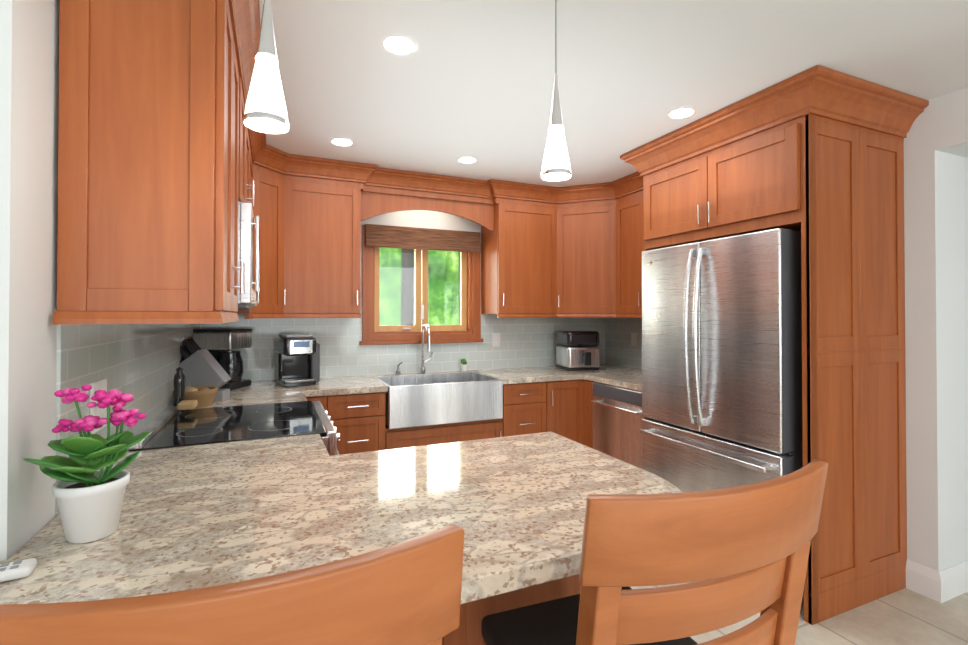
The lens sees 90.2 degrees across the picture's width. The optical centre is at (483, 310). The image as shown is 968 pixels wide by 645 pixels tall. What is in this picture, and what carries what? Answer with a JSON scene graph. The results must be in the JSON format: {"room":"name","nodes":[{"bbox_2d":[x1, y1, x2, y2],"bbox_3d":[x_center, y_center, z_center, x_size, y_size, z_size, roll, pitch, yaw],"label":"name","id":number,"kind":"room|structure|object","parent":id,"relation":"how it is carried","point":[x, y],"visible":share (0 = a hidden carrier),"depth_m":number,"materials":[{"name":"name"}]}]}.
{"room":"kitchen","nodes":[
{"label":"kitchen","id":0,"kind":"room"},
{"bbox_2d":[0,0,58,560],"bbox_3d":[-2.332,0.166,0.427,3.000,2.430,0.225,0,-1,-24],"label":"wall","id":1,"kind":"structure","parent":0,"point":[29,69],"depth_m":0.96,"materials":[{"name":"white paint"}]},
{"bbox_2d":[55,324,199,513],"bbox_3d":[-1.471,0.251,2.211,0.007,0.473,2.358,0,-1,-24],"label":"wall tile","id":2,"kind":"structure","parent":1,"relation":"attached to","point":[140,363],"depth_m":1.61,"materials":[{"name":"grey tile"}]},
{"bbox_2d":[90,378,106,433],"bbox_3d":[-1.093,0.270,1.368,0.010,0.140,0.120,0,-1,-24],"label":"light switch","id":3,"kind":"object","parent":2,"relation":"attached to","point":[101,384],"visible":0.58,"depth_m":1.35,"materials":[{"name":"white plastic"}]},
{"bbox_2d":[254,169,602,380],"bbox_3d":[-0.349,0.202,4.079,3.560,2.430,0.150,0,-1,-24],"label":"wall","id":4,"kind":"structure","parent":0,"point":[429,219],"depth_m":3.94,"materials":[{"name":"white paint"}]},
{"bbox_2d":[52,0,643,324],"bbox_3d":[0.112,-0.486,2.844,3.406,1.072,2.490,0,-1,-24],"label":"upper cabinet","id":5,"kind":"object","parent":4,"relation":"attached to","point":[162,148],"visible":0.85,"depth_m":1.26,"materials":[{"name":"brown wood"}]},
{"bbox_2d":[238,201,259,308],"bbox_3d":[-1.189,-0.205,2.084,0.412,0.395,0.748,0,-1,-24],"label":"over-the-range microwave","id":6,"kind":"object","parent":5,"relation":"attached to","point":[248,240],"visible":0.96,"depth_m":1.81,"materials":[{"name":"metal"}]},
{"bbox_2d":[200,314,604,380],"bbox_3d":[-0.386,0.268,3.976,3.398,0.473,0.007,0,-1,-24],"label":"wall tile","id":7,"kind":"structure","parent":4,"relation":"attached to","point":[527,342],"depth_m":3.85,"materials":[{"name":"grey tile"}]},
{"bbox_2d":[492,333,499,346],"bbox_3d":[0.105,0.258,4.184,0.075,0.120,0.006,0,-1,-24],"label":"electrical outlet","id":8,"kind":"object","parent":7,"relation":"attached to","point":[495,339],"visible":1,"depth_m":4.18,"materials":[{"name":"white plastic"}]},
{"bbox_2d":[359,224,483,344],"bbox_3d":[-0.506,-0.194,3.968,1.030,0.930,0.215,0,-1,-24],"label":"window","id":9,"kind":"structure","parent":4,"relation":"in","point":[423,241],"depth_m":3.94,"materials":[{"name":"brown wood"}]},
{"bbox_2d":[365,224,480,252],"bbox_3d":[-0.471,-0.573,3.893,0.960,0.175,0.043,0,-1,-24],"label":"shade","id":10,"kind":"object","parent":9,"relation":"attached to","point":[385,236],"depth_m":3.86,"materials":[{"name":"brown wood"}]},
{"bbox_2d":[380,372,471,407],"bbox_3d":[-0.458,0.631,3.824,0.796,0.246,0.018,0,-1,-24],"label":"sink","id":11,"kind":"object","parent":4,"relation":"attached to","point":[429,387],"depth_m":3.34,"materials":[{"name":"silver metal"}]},
{"bbox_2d":[605,318,641,367],"bbox_3d":[1.445,0.269,4.037,0.007,0.473,1.349,0,-1,-24],"label":"wall tile","id":12,"kind":"structure","parent":4,"relation":"attached to","point":[620,350],"depth_m":4.41,"materials":[{"name":"grey tile"}]},
{"bbox_2d":[631,332,636,345],"bbox_3d":[1.331,0.259,4.281,0.006,0.120,0.075,0,-1,-24],"label":"electrical outlet","id":13,"kind":"object","parent":12,"relation":"attached to","point":[633,339],"visible":1,"depth_m":4.28,"materials":[{"name":"white plastic"}]},
{"bbox_2d":[472,372,503,383],"bbox_3d":[0.018,0.630,3.754,0.018,0.246,0.528,0,-1,-24],"label":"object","id":14,"kind":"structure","parent":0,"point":[497,378],"depth_m":3.68,"materials":[{"name":"silver metal"}]},
{"bbox_2d":[253,0,967,202],"bbox_3d":[0.694,-1.081,2.255,10.300,0.100,10.050,0,-1,-24],"label":"ceiling","id":15,"kind":"structure","parent":0,"point":[472,78],"depth_m":2.04,"materials":[{"name":"white paint"}]},
{"bbox_2d":[243,0,289,133],"bbox_3d":[-0.476,-0.722,1.058,0.093,0.639,0.093,0,-1,-24],"label":"pendant light","id":16,"kind":"object","parent":15,"relation":"hanging from","point":[265,110],"visible":1,"depth_m":1.04,"materials":[{"name":"grey glass"}]},
{"bbox_2d":[329,138,354,146],"bbox_3d":[-0.863,-1.020,2.933,0.150,0.003,0.150,0,-1,-24],"label":"recessed light","id":17,"kind":"object","parent":15,"relation":"in","point":[342,142],"visible":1,"depth_m":2.93,"materials":[{"name":"white"}]},
{"bbox_2d":[379,34,417,55],"bbox_3d":[-0.331,-1.030,1.878,0.150,0.003,0.150,0,-1,-24],"label":"recessed light","id":18,"kind":"object","parent":15,"relation":"in","point":[396,44],"visible":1,"depth_m":1.87,"materials":[{"name":"white"}]},
{"bbox_2d":[456,157,477,163],"bbox_3d":[-0.114,-1.017,3.271,0.150,0.003,0.150,0,-1,-24],"label":"recessed light","id":19,"kind":"object","parent":15,"relation":"in","point":[467,160],"visible":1,"depth_m":3.27,"materials":[{"name":"white"}]},
{"bbox_2d":[541,0,571,180],"bbox_3d":[0.216,-0.719,1.448,0.093,0.639,0.093,0,-1,-24],"label":"pendant light","id":20,"kind":"object","parent":15,"relation":"hanging from","point":[556,165],"visible":1,"depth_m":1.43,"materials":[{"name":"grey glass"}]},
{"bbox_2d":[666,107,696,118],"bbox_3d":[1.029,-1.024,2.513,0.150,0.003,0.150,0,-1,-24],"label":"recessed light","id":21,"kind":"object","parent":15,"relation":"in","point":[684,112],"visible":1,"depth_m":2.51,"materials":[{"name":"white"}]},
{"bbox_2d":[934,88,967,157],"bbox_3d":[3.203,-0.924,0.410,0.300,0.250,4.360,0,-1,-24],"label":"beam","id":22,"kind":"structure","parent":15,"relation":"attached to","point":[951,123],"depth_m":2.29,"materials":[{"name":"white paint"}]},
{"bbox_2d":[630,581,967,644],"bbox_3d":[1.265,1.436,0.925,10.300,0.100,7.200,0,-1,-24],"label":"floor","id":23,"kind":"structure","parent":0,"point":[905,616],"depth_m":2.14,"materials":[{"name":"beige tile"}]},
{"bbox_2d":[0,524,464,644],"bbox_3d":[-0.338,0.822,0.698,0.482,1.127,0.582,0,-1,-24],"label":"bar chair","id":24,"kind":"object","parent":23,"relation":"on","point":[407,592],"visible":1,"depth_m":0.46,"materials":[{"name":"brown wood"}]},
{"bbox_2d":[127,401,339,455],"bbox_3d":[-1.035,0.928,2.140,0.739,0.940,0.756,0,-1,-24],"label":"range","id":25,"kind":"object","parent":23,"relation":"on","point":[170,426],"visible":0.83,"depth_m":2.02,"materials":[{"name":"grey glass"}]},
{"bbox_2d":[308,396,331,420],"bbox_3d":[-1.193,0.974,3.281,0.180,0.871,0.618,0,-1,-24],"label":"base cabinet","id":26,"kind":"object","parent":23,"relation":"on","point":[326,401],"depth_m":3.04,"materials":[{"name":"brown wood"}]},
{"bbox_2d":[195,392,307,408],"bbox_3d":[-1.323,0.512,2.655,0.633,0.040,0.403,0,-1,-24],"label":"countertop","id":27,"kind":"structure","parent":26,"relation":"on","point":[245,398],"depth_m":2.68,"materials":[{"name":"beige stone"}]},
{"bbox_2d":[173,367,185,411],"bbox_3d":[-1.475,0.381,2.335,0.056,0.215,0.056,0,-1,-24],"label":"pepper mill","id":28,"kind":"object","parent":27,"relation":"on","point":[179,381],"visible":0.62,"depth_m":2.32,"materials":[{"name":"black"}]},
{"bbox_2d":[177,400,197,409],"bbox_3d":[-1.385,0.443,2.253,0.070,0.030,0.110,0,-1,-24],"label":"block","id":29,"kind":"object","parent":27,"relation":"on","point":[187,405],"visible":0.98,"depth_m":2.21,"materials":[{"name":"brown wood"}]},
{"bbox_2d":[173,386,217,407],"bbox_3d":[-1.485,0.443,2.483,0.200,0.094,0.200,0,-1,-24],"label":"wicker basket","id":30,"kind":"object","parent":27,"relation":"on","point":[203,396],"visible":0.79,"depth_m":2.44,"materials":[{"name":"brown wicker"}]},
{"bbox_2d":[180,336,230,400],"bbox_3d":[-1.552,0.318,2.646,0.277,0.347,0.110,0,-1,-9],"label":"knife block","id":31,"kind":"object","parent":27,"relation":"on","point":[200,366],"visible":0.73,"depth_m":2.60,"materials":[{"name":"wood"},{"name":"plastic"},{"name":"steel"}]},
{"bbox_2d":[332,380,395,431],"bbox_3d":[-0.941,0.975,3.391,0.490,0.871,0.618,0,-1,-24],"label":"base cabinet","id":32,"kind":"object","parent":23,"relation":"on","point":[369,409],"depth_m":3.13,"materials":[{"name":"brown wood"}]},
{"bbox_2d":[230,376,387,395],"bbox_3d":[-1.289,0.518,3.232,1.158,0.040,0.627,0,-1,-24],"label":"countertop","id":33,"kind":"structure","parent":32,"relation":"on","point":[342,385],"depth_m":3.14,"materials":[{"name":"beige stone"}]},
{"bbox_2d":[193,329,251,389],"bbox_3d":[-1.669,0.309,3.089,0.250,0.375,0.230,0,-1,6],"label":"drip coffee maker","id":34,"kind":"object","parent":33,"relation":"on","point":[218,344],"visible":0.77,"depth_m":3.01,"materials":[{"name":"black"}]},
{"bbox_2d":[274,334,319,387],"bbox_3d":[-1.263,0.330,3.266,0.292,0.335,0.342,0,-1,-24],"label":"coffee maker","id":35,"kind":"object","parent":33,"relation":"on","point":[297,360],"visible":0.98,"depth_m":3.22,"materials":[{"name":"black"}]},
{"bbox_2d":[442,600,491,644],"bbox_3d":[-0.352,0.955,1.385,0.586,0.871,0.441,0,-1,-24],"label":"base cabinet","id":36,"kind":"object","parent":23,"relation":"on","point":[468,632],"depth_m":1.28,"materials":[{"name":"brown wood"}]},
{"bbox_2d":[468,376,547,427],"bbox_3d":[0.186,0.980,3.884,0.490,0.871,0.618,0,-1,-24],"label":"base cabinet","id":37,"kind":"object","parent":23,"relation":"on","point":[530,401],"depth_m":3.57,"materials":[{"name":"brown wood"}]},
{"bbox_2d":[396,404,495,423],"bbox_3d":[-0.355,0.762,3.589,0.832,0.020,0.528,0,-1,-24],"label":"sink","id":38,"kind":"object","parent":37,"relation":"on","point":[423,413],"depth_m":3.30,"materials":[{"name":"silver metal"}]},
{"bbox_2d":[460,358,466,370],"bbox_3d":[-0.169,0.452,4.014,0.062,0.106,0.063,0,-1,-24],"label":"plant pot","id":39,"kind":"object","parent":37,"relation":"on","point":[463,365],"visible":1,"depth_m":4.00,"materials":[{"name":"white ceramic"}]},
{"bbox_2d":[472,364,641,383],"bbox_3d":[0.654,0.526,4.081,1.402,0.040,0.627,0,-1,-24],"label":"countertop","id":40,"kind":"structure","parent":37,"relation":"on","point":[509,375],"depth_m":3.91,"materials":[{"name":"beige stone"}]},
{"bbox_2d":[556,330,599,370],"bbox_3d":[0.816,0.341,4.143,0.290,0.330,0.385,0,-1,-12],"label":"air fryer","id":41,"kind":"object","parent":40,"relation":"on","point":[577,350],"visible":1,"depth_m":4.04,"materials":[{"name":"silver metal"}]},
{"bbox_2d":[492,576,580,613],"bbox_3d":[0.048,0.957,1.559,0.526,0.871,0.441,0,-1,-24],"label":"base cabinet","id":42,"kind":"object","parent":23,"relation":"on","point":[562,588],"depth_m":1.38,"materials":[{"name":"brown wood"}]},
{"bbox_2d":[0,416,681,607],"bbox_3d":[-0.647,0.498,1.238,2.240,0.040,1.208,0,-1,-24],"label":"countertop","id":43,"kind":"structure","parent":42,"relation":"on","point":[207,515],"depth_m":1.17,"materials":[{"name":"beige stone"}]},
{"bbox_2d":[0,558,36,581],"bbox_3d":[-0.910,0.464,0.818,0.220,0.020,0.048,0,-1,-32],"label":"remote control","id":44,"kind":"object","parent":43,"relation":"on","point":[16,570],"visible":0.98,"depth_m":0.85,"materials":[{"name":"white plastic"}]},
{"bbox_2d":[23,384,150,543],"bbox_3d":[-0.832,0.316,1.026,0.199,0.319,0.193,0,-1,-24],"label":"flower pot","id":45,"kind":"object","parent":43,"relation":"on","point":[88,495],"visible":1,"depth_m":1.00,"materials":[{"name":"white ceramic"}]},
{"bbox_2d":[548,376,583,439],"bbox_3d":[0.524,0.981,4.010,0.350,0.871,0.658,0,-1,-24],"label":"base cabinet","id":46,"kind":"object","parent":23,"relation":"on","point":[563,395],"depth_m":3.75,"materials":[{"name":"brown wood"}]},
{"bbox_2d":[580,380,595,447],"bbox_3d":[1.111,0.980,3.864,0.748,0.871,0.200,0,-1,-24],"label":"base cabinet","id":47,"kind":"object","parent":23,"relation":"on","point":[587,387],"depth_m":3.76,"materials":[{"name":"brown wood"}]},
{"bbox_2d":[596,380,656,475],"bbox_3d":[1.190,0.980,3.543,0.563,0.865,0.660,0,-1,-24],"label":"dishwasher","id":48,"kind":"object","parent":23,"relation":"on","point":[619,417],"depth_m":3.39,"materials":[{"name":"silver metal"}]},
{"bbox_2d":[584,372,641,391],"bbox_3d":[1.245,0.522,3.603,0.702,0.040,0.723,0,-1,-24],"label":"countertop","id":49,"kind":"structure","parent":48,"relation":"on","point":[625,379],"depth_m":3.60,"materials":[{"name":"beige stone"}]},
{"bbox_2d":[481,460,827,644],"bbox_3d":[0.275,0.825,0.955,0.482,1.127,0.582,0,-1,-24],"label":"bar chair","id":50,"kind":"object","parent":23,"relation":"on","point":[739,553],"visible":1,"depth_m":0.71,"materials":[{"name":"brown wood"}]},
{"bbox_2d":[639,228,803,601],"bbox_3d":[1.494,0.514,2.772,0.848,1.780,0.916,0,-1,-24],"label":"refrigerator","id":51,"kind":"object","parent":23,"relation":"on","point":[721,363],"visible":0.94,"depth_m":2.50,"materials":[{"name":"grey metal"}]},
{"bbox_2d":[620,65,928,624],"bbox_3d":[1.539,0.190,2.761,0.852,2.428,1.262,0,-1,-24],"label":"cabinet","id":52,"kind":"object","parent":23,"relation":"on","point":[814,155],"visible":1,"depth_m":2.30,"materials":[{"name":"brown wood"}]},
{"bbox_2d":[904,99,967,570],"bbox_3d":[3.876,0.193,3.154,3.740,2.430,0.150,0,-1,-24],"label":"wall","id":53,"kind":"structure","parent":0,"point":[936,258],"depth_m":2.39,"materials":[{"name":"white paint"}]},
{"bbox_2d":[906,559,967,602],"bbox_3d":[3.805,1.337,3.097,3.607,0.140,0.157,0,-1,-24],"label":"baseboard","id":54,"kind":"structure","parent":53,"relation":"attached to","point":[946,584],"depth_m":2.36,"materials":[{"name":"white wood"}]},
{"label":"outside","id":55,"kind":"structure","parent":0,"visible":0},
{"bbox_2d":[379,247,458,325],"bbox_3d":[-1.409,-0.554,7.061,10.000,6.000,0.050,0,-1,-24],"label":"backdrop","id":56,"kind":"structure","parent":55,"point":[387,275],"depth_m":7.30,"materials":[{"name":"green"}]},
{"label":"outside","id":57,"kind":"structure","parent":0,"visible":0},
{"bbox_2d":[401,249,413,324],"bbox_3d":[-0.924,-0.566,5.827,0.184,6.001,0.155,0,-1,-39],"label":"trunk","id":58,"kind":"object","parent":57,"point":[410,275],"depth_m":5.76,"materials":[{"name":"grey"}]},
{"bbox_2d":[459,252,459,324],"bbox_3d":[-0.311,-0.556,6.858,0.150,6.001,0.100,0,-1,-24],"label":"trunk","id":59,"kind":"object","parent":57,"point":[459,252],"depth_m":6.83,"materials":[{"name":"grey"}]}
]}

